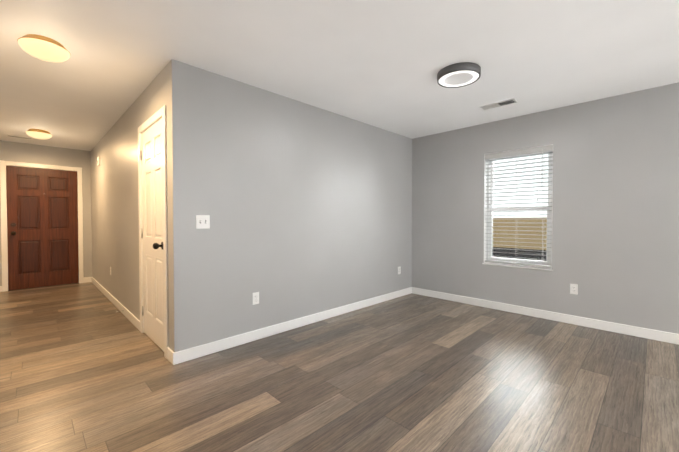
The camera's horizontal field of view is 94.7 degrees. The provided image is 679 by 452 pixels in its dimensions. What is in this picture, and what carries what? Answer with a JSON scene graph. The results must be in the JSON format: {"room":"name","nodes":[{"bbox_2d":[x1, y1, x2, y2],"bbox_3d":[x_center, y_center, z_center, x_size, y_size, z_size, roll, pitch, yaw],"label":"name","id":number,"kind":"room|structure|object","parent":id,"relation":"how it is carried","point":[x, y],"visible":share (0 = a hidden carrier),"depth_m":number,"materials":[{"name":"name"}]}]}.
{"room":"empty living room","nodes":[
{"label":"empty living room","id":0,"kind":"room"},
{"bbox_2d":[0,140,91,285],"bbox_3d":[-4.005,-0.166,6.561,5.053,2.440,0.140,-1,1,-45],"label":"wall","id":1,"kind":"structure","parent":0,"point":[28,153],"depth_m":5.58,"materials":[{"name":"grey paint"}]},
{"bbox_2d":[0,160,83,291],"bbox_3d":[-5.131,0.014,5.438,1.021,2.118,0.156,-1,1,-45],"label":"door frame","id":2,"kind":"structure","parent":1,"relation":"attached to","point":[3,164],"depth_m":5.12,"materials":[{"name":"white paint"}]},
{"bbox_2d":[6,166,78,289],"bbox_3d":[-5.074,0.047,5.390,0.898,2.030,0.122,-1,1,-45],"label":"entry door","id":3,"kind":"structure","parent":1,"relation":"in","point":[42,221],"depth_m":5.37,"materials":[{"name":"brown wood"}]},
{"bbox_2d":[8,283,76,290],"bbox_3d":[-5.137,1.068,5.462,0.891,0.010,0.138,-1,1,-45],"label":"entry door threshold sill","id":4,"kind":"structure","parent":1,"relation":"attached to","point":[40,287],"depth_m":5.36,"materials":[{"name":"brown wood"}]},
{"bbox_2d":[84,277,90,282],"bbox_3d":[-4.675,1.018,5.809,0.126,0.098,0.014,-1,1,-45],"label":"baseboard","id":5,"kind":"structure","parent":1,"relation":"attached to","point":[87,279],"depth_m":5.80,"materials":[{"name":"white paint"}]},
{"bbox_2d":[90,59,189,351],"bbox_3d":[-2.940,-0.126,4.212,0.120,2.440,4.698,-1,1,-45],"label":"wall","id":6,"kind":"structure","parent":0,"point":[114,212],"depth_m":3.36,"materials":[{"name":"grey paint"}]},
{"bbox_2d":[97,157,100,165],"bbox_3d":[-3.873,-1.025,5.030,0.033,0.130,0.100,-1,1,-45],"label":"door chime","id":7,"kind":"object","parent":6,"relation":"attached to","point":[98,161],"visible":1,"depth_m":5.01,"materials":[{"name":"white plastic"}]},
{"bbox_2d":[91,277,139,330],"bbox_3d":[-3.352,1.039,4.552,0.014,0.098,3.635,-1,1,-45],"label":"baseboard","id":8,"kind":"structure","parent":6,"relation":"attached to","point":[130,317],"depth_m":4.00,"materials":[{"name":"white paint"}]},
{"bbox_2d":[140,119,163,350],"bbox_3d":[-1.768,0.091,2.921,0.113,2.030,0.766,-1,1,-45],"label":"closet door","id":9,"kind":"structure","parent":6,"relation":"in","point":[151,157],"depth_m":2.93,"materials":[{"name":"white paint"}]},
{"bbox_2d":[138,105,168,358],"bbox_3d":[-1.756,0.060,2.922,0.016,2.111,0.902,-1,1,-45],"label":"door frame","id":10,"kind":"structure","parent":6,"relation":"attached to","point":[155,117],"depth_m":2.63,"materials":[{"name":"white paint"}]},
{"bbox_2d":[167,347,173,363],"bbox_3d":[-1.387,1.073,2.567,0.014,0.098,0.147,-1,1,-45],"label":"baseboard","id":11,"kind":"structure","parent":6,"relation":"attached to","point":[170,352],"depth_m":2.56,"materials":[{"name":"white paint"}]},
{"bbox_2d":[188,65,411,347],"bbox_3d":[-0.092,-0.119,3.809,3.362,2.440,0.120,-1,1,-45],"label":"wall","id":12,"kind":"structure","parent":0,"point":[307,208],"depth_m":3.24,"materials":[{"name":"grey paint"}]},
{"bbox_2d":[196,215,209,228],"bbox_3d":[-1.159,-0.026,2.658,0.116,0.115,0.019,-1,1,-45],"label":"light switch","id":13,"kind":"object","parent":12,"relation":"attached to","point":[202,221],"visible":1,"depth_m":2.66,"materials":[{"name":"white plastic"}]},
{"bbox_2d":[253,292,258,304],"bbox_3d":[-0.808,0.709,3.024,0.070,0.115,0.009,-1,1,-45],"label":"electrical outlet","id":14,"kind":"object","parent":12,"relation":"attached to","point":[255,297],"visible":1,"depth_m":3.02,"materials":[{"name":"white plastic"}]},
{"bbox_2d":[173,287,411,364],"bbox_3d":[-0.093,1.053,3.735,3.496,0.098,0.014,-1,1,-45],"label":"baseboard","id":15,"kind":"structure","parent":12,"relation":"attached to","point":[188,354],"depth_m":3.16,"materials":[{"name":"white paint"}]},
{"bbox_2d":[0,282,678,451],"bbox_3d":[-0.020,1.181,2.655,5.193,0.120,11.330,-1,1,-45],"label":"floor","id":16,"kind":"structure","parent":0,"point":[85,367],"depth_m":2.20,"materials":[{"name":"brown wood"}]},
{"bbox_2d":[0,0,678,150],"bbox_3d":[-0.020,-1.379,2.612,5.193,0.120,11.330,-1,1,-45],"label":"ceiling","id":17,"kind":"structure","parent":0,"point":[381,64],"depth_m":2.41,"materials":[{"name":"white paint"}]},
{"bbox_2d":[5,134,32,139],"bbox_3d":[-4.937,-1.353,4.826,0.300,0.008,0.140,-1,1,-45],"label":"ceiling vent","id":18,"kind":"object","parent":17,"relation":"in","point":[13,136],"visible":1,"depth_m":4.82,"materials":[{"name":"white metal"}]},
{"bbox_2d":[26,129,51,138],"bbox_3d":[-4.303,-1.294,4.482,0.276,0.114,0.276,-1,1,-45],"label":"light","id":19,"kind":"object","parent":17,"relation":"attached to","point":[38,134],"visible":1,"depth_m":4.41,"materials":[{"name":"white glass"}]},
{"bbox_2d":[17,34,69,61],"bbox_3d":[-2.118,-1.256,2.248,0.276,0.114,0.276,-1,1,-45],"label":"light","id":20,"kind":"object","parent":17,"relation":"attached to","point":[43,48],"visible":1,"depth_m":2.18,"materials":[{"name":"white glass"}]},
{"bbox_2d":[437,62,480,87],"bbox_3d":[1.029,-1.290,2.706,0.352,0.062,0.352,-1,1,-45],"label":"ceiling light","id":21,"kind":"object","parent":17,"relation":"attached to","point":[457,75],"visible":1,"depth_m":2.67,"materials":[{"name":"grey plastic"}]},
{"bbox_2d":[479,98,517,110],"bbox_3d":[1.759,-1.329,3.459,0.150,0.008,0.360,-1,1,-45],"label":"ceiling vent","id":22,"kind":"object","parent":17,"relation":"in","point":[499,104],"visible":1,"depth_m":3.45,"materials":[{"name":"white metal"}]},
{"bbox_2d":[412,82,678,333],"bbox_3d":[1.776,-0.129,4.411,0.140,2.440,11.330,-1,1,-45],"label":"wall","id":23,"kind":"structure","parent":0,"point":[615,234],"depth_m":3.42,"materials":[{"name":"grey paint"}]},
{"bbox_2d":[482,144,552,270],"bbox_3d":[2.218,-0.206,3.913,0.094,1.464,0.793,-1,1,-45],"label":"window frame","id":24,"kind":"object","parent":23,"relation":"attached to","point":[485,219],"visible":0.6,"depth_m":4.15,"materials":[{"name":"white paint"}]},
{"bbox_2d":[486,151,552,267],"bbox_3d":[2.275,-0.213,3.969,0.074,1.452,0.769,-1,1,-45],"label":"window","id":25,"kind":"structure","parent":23,"relation":"in","point":[489,248],"depth_m":3.96,"materials":[{"name":"white plastic"}]},
{"bbox_2d":[485,145,552,267],"bbox_3d":[2.214,-0.217,3.909,0.074,1.430,0.757,-1,1,-45],"label":"window blind","id":26,"kind":"object","parent":25,"relation":"attached to","point":[542,149],"visible":0.79,"depth_m":3.88,"materials":[{"name":"grey plastic"}]},
{"bbox_2d":[412,287,678,344],"bbox_3d":[3.379,1.071,2.702,0.014,0.098,6.338,-1,1,-45],"label":"baseboard","id":27,"kind":"structure","parent":23,"relation":"attached to","point":[663,336],"depth_m":3.55,"materials":[{"name":"white paint"}]},
{"bbox_2d":[570,284,577,294],"bbox_3d":[2.608,0.714,3.478,0.009,0.115,0.070,-1,1,-45],"label":"electrical outlet","id":28,"kind":"object","parent":23,"relation":"attached to","point":[573,288],"visible":1,"depth_m":3.47,"materials":[{"name":"white plastic"}]},
{"label":"outside","id":29,"kind":"structure","parent":0,"visible":0},
{"bbox_2d":[492,154,547,260],"bbox_3d":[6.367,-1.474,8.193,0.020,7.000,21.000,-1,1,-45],"label":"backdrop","id":30,"kind":"structure","parent":29,"point":[535,227],"depth_m":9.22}
]}

